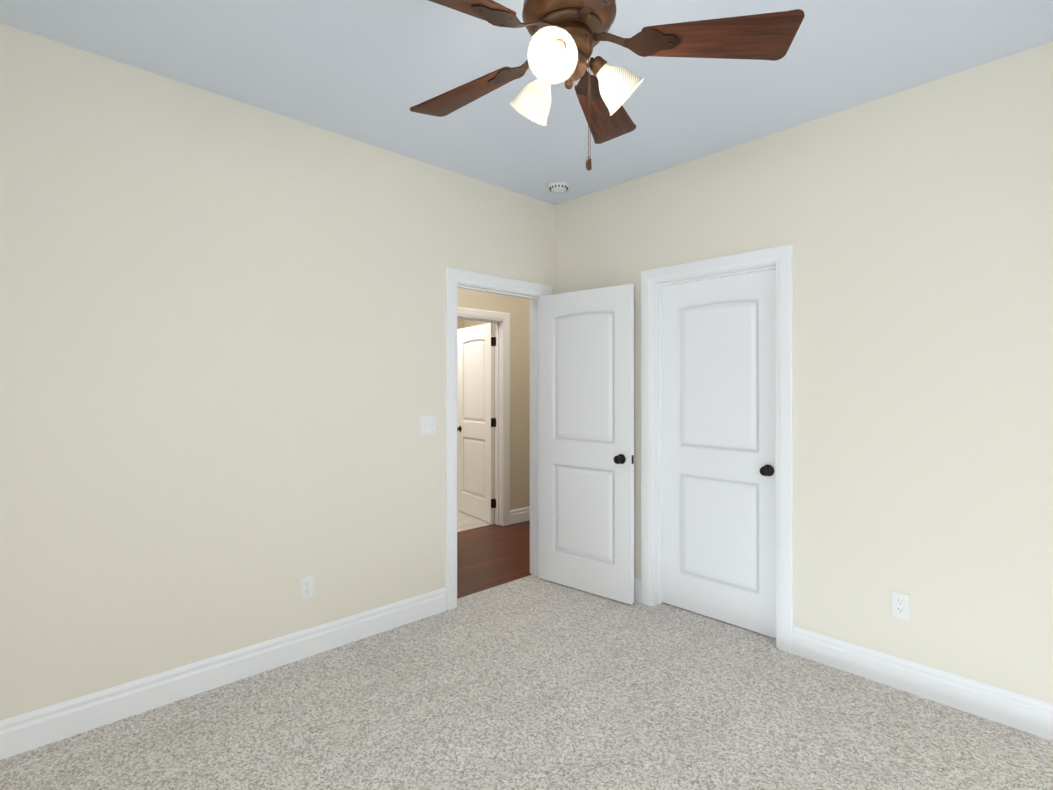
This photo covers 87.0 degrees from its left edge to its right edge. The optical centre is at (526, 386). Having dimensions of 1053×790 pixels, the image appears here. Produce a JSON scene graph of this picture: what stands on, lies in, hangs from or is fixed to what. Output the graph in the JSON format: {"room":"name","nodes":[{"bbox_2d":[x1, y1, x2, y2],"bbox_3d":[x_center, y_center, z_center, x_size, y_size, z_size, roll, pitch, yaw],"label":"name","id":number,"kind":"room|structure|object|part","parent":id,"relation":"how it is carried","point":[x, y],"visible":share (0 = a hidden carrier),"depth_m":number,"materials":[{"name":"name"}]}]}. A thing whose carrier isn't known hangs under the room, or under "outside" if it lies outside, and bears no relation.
{"room":"empty bedroom","nodes":[
{"label":"empty bedroom","id":0,"kind":"room"},
{"bbox_2d":[0,23,554,720],"bbox_3d":[-1.315,0.017,2.766,4.340,2.740,0.120,0,0,-44],"label":"wall","id":1,"kind":"structure","parent":0,"point":[222,355],"depth_m":2.53,"materials":[{"name":"beige paint"}]},
{"bbox_2d":[0,588,446,759],"bbox_3d":[-1.627,1.316,2.372,3.110,0.139,0.016,0,0,-44],"label":"baseboard","id":2,"kind":"structure","parent":1,"relation":"attached to","point":[27,731],"depth_m":2.50,"materials":[{"name":"white paint"}]},
{"bbox_2d":[300,575,313,600],"bbox_3d":[-1.127,1.037,2.853,0.070,0.115,0.008,0,0,-44],"label":"outlet","id":3,"kind":"object","parent":1,"relation":"attached to","point":[306,587],"visible":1,"depth_m":2.85,"materials":[{"name":"white plastic"}]},
{"bbox_2d":[420,415,435,434],"bbox_3d":[-0.590,0.234,3.356,0.116,0.114,0.022,0,0,-44],"label":"toggle light switch","id":4,"kind":"object","parent":1,"relation":"attached to","point":[427,424],"visible":1,"depth_m":3.36,"materials":[{"name":"white plastic"}]},
{"bbox_2d":[445,267,551,609],"bbox_3d":[-0.201,0.325,3.813,0.940,2.130,0.144,0,0,-44],"label":"door frame","id":5,"kind":"structure","parent":1,"relation":"attached to","point":[454,277],"depth_m":3.50,"materials":[{"name":"white paint"}]},
{"bbox_2d":[539,284,633,604],"bbox_3d":[0.385,0.367,3.774,0.765,2.030,0.163,0,0,41],"label":"bedroom door","id":6,"kind":"structure","parent":1,"relation":"in","point":[586,440],"depth_m":3.73,"materials":[{"name":"white paint"}]},
{"bbox_3d":[0.635,0.466,3.557,0.104,0.065,0.163,0,0,41],"label":"knob","id":7,"kind":"part","parent":6,"relation":"part of","materials":[{"name":"black metal"}]},
{"bbox_2d":[457,319,463,328],"bbox_3d":[-1.739,0.030,6.721,2.600,2.740,0.120,0,0,-44],"label":"wall","id":8,"kind":"structure","parent":0,"point":[460,324],"depth_m":7.45,"materials":[{"name":"beige paint"}]},
{"bbox_2d":[457,497,494,531],"bbox_3d":[-1.113,1.448,6.056,2.360,0.100,1.700,0,0,-44],"label":"floor","id":9,"kind":"structure","parent":0,"point":[465,521],"depth_m":5.69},
{"bbox_2d":[464,320,494,496],"bbox_3d":[-0.213,0.031,6.914,0.120,2.740,1.700,0,0,-44],"label":"wall","id":10,"kind":"structure","parent":0,"point":[467,323],"depth_m":7.03,"materials":[{"name":"beige paint"}]},
{"bbox_2d":[457,288,529,509],"bbox_3d":[0.150,0.028,6.005,2.755,2.740,0.120,0,0,-44],"label":"wall","id":11,"kind":"structure","parent":0,"point":[517,309],"depth_m":5.69,"materials":[{"name":"beige paint"}]},
{"bbox_2d":[510,506,529,524],"bbox_3d":[0.469,1.329,6.209,1.765,0.139,0.016,0,0,-44],"label":"baseboard","id":12,"kind":"structure","parent":11,"relation":"attached to","point":[519,515],"depth_m":5.69,"materials":[{"name":"white paint"}]},
{"bbox_2d":[457,520,532,598],"bbox_3d":[-0.281,1.445,4.649,5.000,0.096,1.245,0,0,-44],"label":"floor","id":13,"kind":"structure","parent":0,"point":[490,558],"depth_m":4.53,"materials":[{"name":"brown wood"}]},
{"bbox_2d":[457,524,501,536],"bbox_3d":[-0.559,1.447,5.327,0.800,0.096,0.120,0,0,-44],"label":"threshold","id":14,"kind":"object","parent":13,"relation":"on","point":[461,533],"visible":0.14,"depth_m":5.42,"materials":[{"name":"brown wood"}]},
{"bbox_2d":[457,575,538,605],"bbox_3d":[-0.197,1.440,3.805,0.800,0.100,0.095,0,0,-44],"label":"floor","id":15,"kind":"structure","parent":0,"point":[486,592],"depth_m":3.80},
{"bbox_2d":[0,578,1052,789],"bbox_3d":[0.069,1.432,1.303,4.100,0.100,3.900,0,0,-44],"label":"floor carpet","id":16,"kind":"object","parent":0,"point":[539,684],"visible":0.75,"depth_m":2.27,"materials":[{"name":"grey carpet"}]},
{"bbox_2d":[0,0,1052,204],"bbox_3d":[0.514,-1.414,2.659,6.840,0.120,5.480,0,0,-44],"label":"ceiling","id":17,"kind":"structure","parent":0,"point":[371,72],"depth_m":2.34,"materials":[{"name":"paint"}]},
{"bbox_2d":[549,182,568,192],"bbox_3d":[0.216,-1.330,3.732,0.136,0.040,0.136,0,0,-44],"label":"smoke detector","id":18,"kind":"object","parent":17,"relation":"attached to","point":[557,187],"visible":1,"depth_m":3.69,"materials":[{"name":"white plastic"}]},
{"bbox_2d":[410,0,804,170],"bbox_3d":[0.092,-0.975,1.598,1.227,0.764,1.214,0,0,-44],"label":"ceiling fan","id":19,"kind":"object","parent":17,"relation":"hanging from","point":[567,36],"visible":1,"depth_m":1.57,"materials":[{"name":"brown wood"}]},
{"bbox_3d":[-0.199,-0.978,1.855,0.430,0.006,0.168,0,13,39],"label":"blade","id":20,"kind":"part","parent":19,"relation":"part of","materials":[{"name":"brown wood"}]},
{"bbox_3d":[-0.228,-0.980,1.368,0.430,0.006,0.168,0,13,-33],"label":"blade","id":21,"kind":"part","parent":19,"relation":"part of","materials":[{"name":"brown wood"}]},
{"bbox_3d":[0.022,-0.867,1.703,0.134,0.140,0.142,0,0,-41],"label":"lamp shade","id":22,"kind":"part","parent":19,"relation":"part of","materials":[{"name":"white glass"}]},
{"bbox_3d":[0.074,-0.868,1.448,0.134,0.140,0.142,0,0,18],"label":"lamp shade","id":23,"kind":"part","parent":19,"relation":"part of","materials":[{"name":"white glass"}]},
{"bbox_3d":[0.084,-0.897,1.477,0.040,0.061,0.063,0,0,18],"label":"bulb","id":24,"kind":"part","parent":19,"relation":"part of","materials":[{"name":"white glass"}]},
{"bbox_3d":[0.097,-0.927,1.517,0.050,0.052,0.071,0,0,18],"label":"light arm","id":25,"kind":"part","parent":19,"relation":"part of"},
{"bbox_3d":[0.198,-0.927,1.606,0.071,0.052,0.050,0,0,-12],"label":"light arm","id":26,"kind":"part","parent":19,"relation":"part of"},
{"label":"blade","id":27,"kind":"part","parent":19,"relation":"part of","materials":[{"name":"brown wood"}]},
{"bbox_3d":[0.269,-0.867,1.620,0.142,0.140,0.134,0,0,-12],"label":"lamp shade","id":28,"kind":"part","parent":19,"relation":"part of","materials":[{"name":"white glass"}]},
{"label":"blade","id":29,"kind":"part","parent":19,"relation":"part of","materials":[{"name":"brown wood"}]},
{"bbox_2d":[655,602,775,646],"bbox_3d":[1.882,1.438,3.024,0.900,0.100,3.900,0,0,-44],"label":"floor","id":30,"kind":"structure","parent":0,"point":[769,640],"depth_m":3.23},
{"bbox_2d":[555,42,1052,703],"bbox_3d":[1.640,0.017,2.717,0.120,2.740,4.020,0,0,-44],"label":"wall","id":31,"kind":"structure","parent":0,"point":[916,226],"depth_m":2.52,"materials":[{"name":"beige paint"}]},
{"bbox_2d":[634,578,640,602],"bbox_3d":[0.472,1.321,3.845,0.016,0.139,0.770,0,0,-44],"label":"baseboard","id":32,"kind":"structure","parent":31,"relation":"attached to","point":[637,590],"depth_m":3.58,"materials":[{"name":"white paint"}]},
{"bbox_2d":[641,244,793,653],"bbox_3d":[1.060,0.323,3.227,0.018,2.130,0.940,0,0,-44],"label":"door frame","id":33,"kind":"structure","parent":31,"relation":"attached to","point":[781,256],"depth_m":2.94,"materials":[{"name":"white paint"}]},
{"bbox_2d":[662,269,775,637],"bbox_3d":[1.135,0.366,3.304,0.163,2.030,0.765,0,0,-44],"label":"closet door","id":34,"kind":"structure","parent":31,"relation":"in","point":[719,444],"depth_m":3.27,"materials":[{"name":"white paint"}]},
{"bbox_3d":[1.363,0.465,3.064,0.163,0.065,0.104,0,0,-44],"label":"knob","id":35,"kind":"part","parent":34,"relation":"part of","materials":[{"name":"black metal"}]},
{"bbox_2d":[892,591,909,619],"bbox_3d":[1.714,1.006,2.543,0.008,0.115,0.070,0,0,-44],"label":"outlet","id":36,"kind":"object","parent":31,"relation":"attached to","point":[900,605],"visible":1,"depth_m":2.54,"materials":[{"name":"white plastic"}]},
{"bbox_2d":[792,626,1052,740],"bbox_3d":[2.138,1.315,2.089,0.016,0.139,2.190,0,0,-44],"label":"baseboard","id":37,"kind":"structure","parent":31,"relation":"attached to","point":[1027,714],"depth_m":2.45,"materials":[{"name":"white paint"}]},
{"bbox_3d":[-1.750,0.022,4.201,2.485,2.740,0.120,0,0,-44],"label":"wall","id":38,"kind":"structure","parent":0,"visible":0},
{"bbox_2d":[457,323,495,522],"bbox_3d":[-0.543,0.374,5.924,0.164,2.030,0.795,0,0,-34],"label":"hall door","id":39,"kind":"structure","parent":38,"relation":"in","point":[476,422],"depth_m":5.88,"materials":[{"name":"white paint"}]},
{"bbox_2d":[457,307,509,525],"bbox_3d":[-0.553,0.330,5.324,0.940,2.130,0.140,0,0,-44],"label":"door frame","id":40,"kind":"structure","parent":38,"relation":"attached to","point":[483,314],"depth_m":5.57,"materials":[{"name":"white paint"}]}
]}

